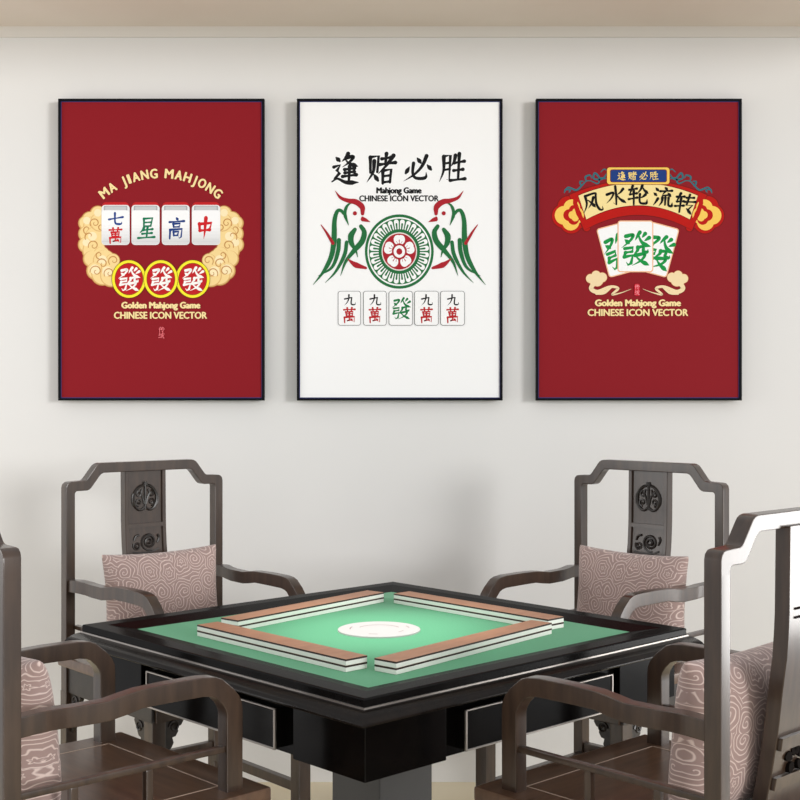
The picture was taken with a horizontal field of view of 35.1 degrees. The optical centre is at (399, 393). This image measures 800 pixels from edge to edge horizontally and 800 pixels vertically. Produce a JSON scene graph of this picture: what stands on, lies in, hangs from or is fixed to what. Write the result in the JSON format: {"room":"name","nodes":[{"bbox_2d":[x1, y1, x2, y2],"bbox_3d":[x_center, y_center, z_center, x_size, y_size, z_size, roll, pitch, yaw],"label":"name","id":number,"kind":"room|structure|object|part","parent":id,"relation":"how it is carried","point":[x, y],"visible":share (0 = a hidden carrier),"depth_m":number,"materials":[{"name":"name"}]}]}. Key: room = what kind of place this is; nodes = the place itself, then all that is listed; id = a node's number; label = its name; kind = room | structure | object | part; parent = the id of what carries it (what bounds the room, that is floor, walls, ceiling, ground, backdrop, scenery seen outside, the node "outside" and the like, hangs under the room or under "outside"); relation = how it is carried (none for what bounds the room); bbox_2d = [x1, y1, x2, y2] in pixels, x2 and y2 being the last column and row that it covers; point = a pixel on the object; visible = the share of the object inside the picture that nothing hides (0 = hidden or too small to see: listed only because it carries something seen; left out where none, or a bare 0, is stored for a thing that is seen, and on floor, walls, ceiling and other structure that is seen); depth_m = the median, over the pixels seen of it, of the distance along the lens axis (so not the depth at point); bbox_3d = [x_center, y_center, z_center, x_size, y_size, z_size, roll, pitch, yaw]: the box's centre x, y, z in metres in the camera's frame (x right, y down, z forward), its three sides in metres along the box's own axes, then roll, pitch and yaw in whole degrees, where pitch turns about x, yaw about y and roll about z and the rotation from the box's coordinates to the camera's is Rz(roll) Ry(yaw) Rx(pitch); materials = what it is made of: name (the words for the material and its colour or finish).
{"room":"games hall","nodes":[
{"label":"games hall","id":0,"kind":"room"},
{"bbox_2d":[258,782,475,799],"bbox_3d":[0.000,1.333,1.835,5.200,0.120,4.870,0,0,0],"label":"floor","id":1,"kind":"structure","parent":0,"point":[318,790],"depth_m":4.05,"materials":[{"name":"stone"}]},
{"bbox_2d":[0,534,270,799],"bbox_3d":[-0.623,0.736,2.389,0.542,1.075,0.540,0,0,-43],"label":"armchair","id":2,"kind":"object","parent":1,"relation":"on","point":[109,765],"visible":0.97,"depth_m":2.32,"materials":[{"name":"brown wood"}]},
{"bbox_3d":[-0.801,0.243,2.220,0.032,0.090,0.524,0,0,-43],"label":"rail","id":3,"kind":"part","parent":2,"relation":"part of","materials":[{"name":"brown wood"}]},
{"bbox_2d":[21,657,61,799],"bbox_3d":[-0.730,0.592,2.288,0.128,0.280,0.379,0,0,-43],"label":"cushion","id":4,"kind":"object","parent":2,"relation":"on","point":[40,753],"visible":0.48,"depth_m":2.15,"materials":[{"name":"fabric"}]},
{"bbox_3d":[-0.791,0.628,2.549,0.474,0.224,0.037,0,0,-42],"label":"arm","id":5,"kind":"part","parent":2,"relation":"part of","materials":[{"name":"brown wood"}]},
{"bbox_3d":[-0.482,0.659,2.207,0.426,0.012,0.016,0,0,-43],"label":"rail","id":6,"kind":"part","parent":2,"relation":"part of","materials":[{"name":"brown wood"}]},
{"bbox_3d":[-0.473,0.628,2.211,0.037,0.224,0.474,0,0,45],"label":"arm","id":7,"kind":"part","parent":2,"relation":"part of","materials":[{"name":"brown wood"}]},
{"bbox_3d":[-0.622,0.752,2.390,0.538,0.029,0.540,0,0,-43],"label":"seat","id":8,"kind":"part","parent":2,"relation":"part of","materials":[{"name":"brown wood"}]},
{"bbox_2d":[58,459,309,799],"bbox_3d":[-0.590,0.736,3.558,0.540,1.075,0.542,0,0,-42],"label":"armchair","id":9,"kind":"object","parent":1,"relation":"on","point":[143,483],"visible":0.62,"depth_m":3.61,"materials":[{"name":"brown wood"}]},
{"bbox_3d":[-0.937,1.055,3.578,0.034,0.436,0.036,0,0,-42],"label":"leg","id":10,"kind":"part","parent":9,"relation":"part of","materials":[{"name":"brown wood"}]},
{"bbox_3d":[-0.589,0.752,3.556,0.540,0.029,0.538,0,0,-42],"label":"seat","id":11,"kind":"part","parent":9,"relation":"part of","materials":[{"name":"brown wood"}]},
{"bbox_3d":[-0.776,0.659,3.422,0.016,0.012,0.426,0,0,-42],"label":"rail","id":12,"kind":"part","parent":9,"relation":"part of","materials":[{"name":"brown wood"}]},
{"bbox_3d":[-0.772,0.628,3.413,0.037,0.224,0.474,0,0,-43],"label":"arm","id":13,"kind":"part","parent":9,"relation":"part of","materials":[{"name":"brown wood"}]},
{"bbox_3d":[-0.753,0.243,3.741,0.524,0.090,0.032,0,0,-42],"label":"rail","id":14,"kind":"part","parent":9,"relation":"part of","materials":[{"name":"brown wood"}]},
{"bbox_3d":[-0.630,1.055,3.250,0.040,0.436,0.042,0,0,-42],"label":"leg","id":15,"kind":"part","parent":9,"relation":"part of","materials":[{"name":"brown wood"}]},
{"bbox_2d":[102,544,216,620],"bbox_3d":[-0.687,0.592,3.666,0.379,0.280,0.128,0,0,-42],"label":"cushion","id":16,"kind":"object","parent":9,"relation":"on","point":[181,580],"visible":0.52,"depth_m":3.62,"materials":[{"name":"fabric"}]},
{"bbox_3d":[-0.569,1.055,3.904,0.034,0.436,0.036,0,0,-42],"label":"leg","id":17,"kind":"part","parent":9,"relation":"part of","materials":[{"name":"brown wood"}]},
{"bbox_3d":[-0.425,0.628,3.721,0.037,0.224,0.474,0,0,-40],"label":"arm","id":18,"kind":"part","parent":9,"relation":"part of","materials":[{"name":"brown wood"}]},
{"bbox_3d":[-0.280,1.055,3.561,0.040,0.436,0.042,0,0,-42],"label":"leg","id":19,"kind":"part","parent":9,"relation":"part of","materials":[{"name":"brown wood"}]},
{"bbox_2d":[65,582,703,799],"bbox_3d":[-0.042,0.908,2.959,1.060,0.730,1.060,0,0,-43],"label":"table","id":20,"kind":"object","parent":1,"relation":"on","point":[380,735],"visible":0.83,"depth_m":2.64,"materials":[{"name":"black wood"}]},
{"bbox_3d":[-0.401,0.650,2.622,0.005,0.081,0.464,0,0,-43],"label":"drawer trim","id":21,"kind":"part","parent":20,"relation":"part of","materials":[{"name":"silver metal"}]},
{"bbox_3d":[-0.385,0.650,2.636,0.042,0.078,0.460,0,0,-43],"label":"drawer","id":22,"kind":"part","parent":20,"relation":"part of","materials":[{"name":"black paint"}]},
{"bbox_2d":[197,622,366,671],"bbox_3d":[-0.265,0.540,2.721,0.057,0.026,0.520,0,0,-43],"label":"mahjong tiles","id":23,"kind":"object","parent":20,"relation":"on","point":[312,653],"visible":1,"depth_m":2.67,"materials":[{"name":"white"}]},
{"bbox_2d":[221,590,383,628],"bbox_3d":[-0.232,0.540,3.171,0.057,0.026,0.534,0,0,39],"label":"mahjong tiles","id":24,"kind":"object","parent":20,"relation":"on","point":[260,618],"visible":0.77,"depth_m":3.13,"materials":[{"name":"white"}]},
{"bbox_3d":[-0.042,0.560,2.959,1.007,0.003,1.007,0,0,-43],"label":"edge trim","id":25,"kind":"part","parent":20,"relation":"part of","materials":[{"name":"silver metal"}]},
{"bbox_3d":[-0.042,0.574,2.959,1.060,0.024,1.060,0,0,-43],"label":"moulding","id":26,"kind":"part","parent":20,"relation":"part of","materials":[{"name":"black wood"}]},
{"bbox_2d":[374,620,551,674],"bbox_3d":[0.149,0.540,2.720,0.057,0.026,0.556,0,0,40],"label":"mahjong tiles","id":27,"kind":"object","parent":20,"relation":"on","point":[444,651],"visible":1,"depth_m":2.67,"materials":[{"name":"white"}]},
{"bbox_2d":[394,591,563,629],"bbox_3d":[0.186,0.540,3.169,0.057,0.026,0.530,0,0,-43],"label":"mahjong tiles","id":28,"kind":"object","parent":20,"relation":"on","point":[420,600],"visible":0.88,"depth_m":3.14,"materials":[{"name":"white"}]},
{"bbox_3d":[0.281,0.650,2.616,0.460,0.078,0.042,0,0,-43],"label":"drawer","id":29,"kind":"part","parent":20,"relation":"part of","materials":[{"name":"black paint"}]},
{"bbox_3d":[0.295,0.650,2.600,0.464,0.081,0.005,0,0,-43],"label":"drawer trim","id":30,"kind":"part","parent":20,"relation":"part of","materials":[{"name":"silver metal"}]},
{"bbox_2d":[476,459,728,785],"bbox_3d":[0.551,0.736,3.544,0.542,1.075,0.540,0,0,-44],"label":"armchair","id":31,"kind":"object","parent":1,"relation":"on","point":[650,482],"visible":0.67,"depth_m":3.67,"materials":[{"name":"brown wood"}]},
{"bbox_3d":[0.242,1.055,3.572,0.042,0.436,0.040,0,0,-44],"label":"leg","id":32,"kind":"part","parent":31,"relation":"part of","materials":[{"name":"brown wood"}]},
{"bbox_3d":[0.400,0.628,3.720,0.037,0.224,0.474,0,0,44],"label":"arm","id":33,"kind":"part","parent":31,"relation":"part of","materials":[{"name":"brown wood"}]},
{"bbox_3d":[0.558,1.055,3.891,0.036,0.436,0.034,0,0,-44],"label":"leg","id":34,"kind":"part","parent":31,"relation":"part of","materials":[{"name":"brown wood"}]},
{"bbox_3d":[0.565,1.055,3.233,0.042,0.436,0.040,0,0,-44],"label":"leg","id":35,"kind":"part","parent":31,"relation":"part of","materials":[{"name":"brown wood"}]},
{"bbox_2d":[577,545,688,627],"bbox_3d":[0.661,0.592,3.642,0.128,0.280,0.379,0,0,-44],"label":"cushion","id":36,"kind":"object","parent":31,"relation":"on","point":[605,576],"visible":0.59,"depth_m":3.60,"materials":[{"name":"fabric"}]},
{"bbox_3d":[0.728,0.243,3.713,0.032,0.090,0.524,0,0,-44],"label":"rail","id":37,"kind":"part","parent":31,"relation":"part of","materials":[{"name":"brown wood"}]},
{"bbox_3d":[0.720,0.628,3.385,0.474,0.224,0.037,0,0,-42],"label":"arm","id":38,"kind":"part","parent":31,"relation":"part of","materials":[{"name":"brown wood"}]},
{"bbox_3d":[0.549,0.752,3.542,0.538,0.029,0.540,0,0,-44],"label":"seat","id":39,"kind":"part","parent":31,"relation":"part of","materials":[{"name":"brown wood"}]},
{"bbox_3d":[0.725,0.659,3.393,0.426,0.012,0.016,0,0,-44],"label":"rail","id":40,"kind":"part","parent":31,"relation":"part of","materials":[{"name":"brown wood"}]},
{"bbox_2d":[474,507,799,799],"bbox_3d":[0.520,0.736,2.369,0.540,1.075,0.542,0,0,-43],"label":"armchair","id":41,"kind":"object","parent":1,"relation":"on","point":[636,768],"visible":0.93,"depth_m":2.16,"materials":[{"name":"brown wood"}]},
{"bbox_3d":[0.360,0.628,2.201,0.037,0.224,0.474,0,0,-41],"label":"arm","id":42,"kind":"part","parent":41,"relation":"part of","materials":[{"name":"brown wood"}]},
{"bbox_3d":[0.368,0.659,2.196,0.016,0.012,0.426,0,0,-43],"label":"rail","id":43,"kind":"part","parent":41,"relation":"part of","materials":[{"name":"brown wood"}]},
{"bbox_3d":[0.519,0.752,2.370,0.540,0.029,0.538,0,0,-43],"label":"seat","id":44,"kind":"part","parent":41,"relation":"part of","materials":[{"name":"brown wood"}]},
{"bbox_3d":[0.698,0.628,2.518,0.037,0.224,0.474,0,0,-45],"label":"arm","id":45,"kind":"part","parent":41,"relation":"part of","materials":[{"name":"brown wood"}]},
{"bbox_2d":[668,642,772,799],"bbox_3d":[0.611,0.592,2.272,0.379,0.280,0.128,0,0,-43],"label":"cushion","id":46,"kind":"object","parent":41,"relation":"on","point":[750,669],"visible":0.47,"depth_m":2.17,"materials":[{"name":"fabric"}]},
{"bbox_3d":[0.688,0.243,2.190,0.524,0.090,0.032,0,0,-43],"label":"rail","id":47,"kind":"part","parent":41,"relation":"part of","materials":[{"name":"brown wood"}]},
{"bbox_2d":[0,38,799,781],"bbox_3d":[0.000,-0.017,4.210,5.200,2.620,0.120,0,0,0],"label":"wall","id":48,"kind":"structure","parent":0,"point":[457,496],"depth_m":4.15,"materials":[{"name":"paint"}]},
{"bbox_2d":[58,99,264,400],"bbox_3d":[-0.777,-0.470,4.125,0.671,0.982,0.021,0,0,0],"label":"framed poster","id":49,"kind":"object","parent":48,"relation":"attached to","point":[161,202],"visible":1,"depth_m":4.12,"materials":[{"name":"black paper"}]},
{"bbox_2d":[297,99,502,400],"bbox_3d":[-0.001,-0.470,4.125,0.669,0.982,0.021,0,0,0],"label":"framed poster","id":50,"kind":"object","parent":48,"relation":"attached to","point":[400,201],"visible":1,"depth_m":4.12,"materials":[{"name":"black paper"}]},
{"bbox_2d":[0,26,799,37],"bbox_3d":[0.000,-1.186,4.151,3.500,0.034,0.038,0,0,0],"label":"trim","id":51,"kind":"structure","parent":48,"relation":"attached to","point":[5,31],"depth_m":4.14,"materials":[{"name":"white paint"}]},
{"bbox_2d":[535,99,741,400],"bbox_3d":[0.777,-0.470,4.125,0.670,0.982,0.021,0,0,0],"label":"framed poster","id":52,"kind":"object","parent":48,"relation":"attached to","point":[638,202],"visible":1,"depth_m":4.12,"materials":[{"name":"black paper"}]},
{"bbox_2d":[0,0,799,25],"bbox_3d":[0.000,-1.244,3.935,3.500,0.086,0.630,0,0,0],"label":"ceiling","id":53,"kind":"structure","parent":0,"point":[12,12],"depth_m":3.98,"materials":[{"name":"paint"}]}
]}

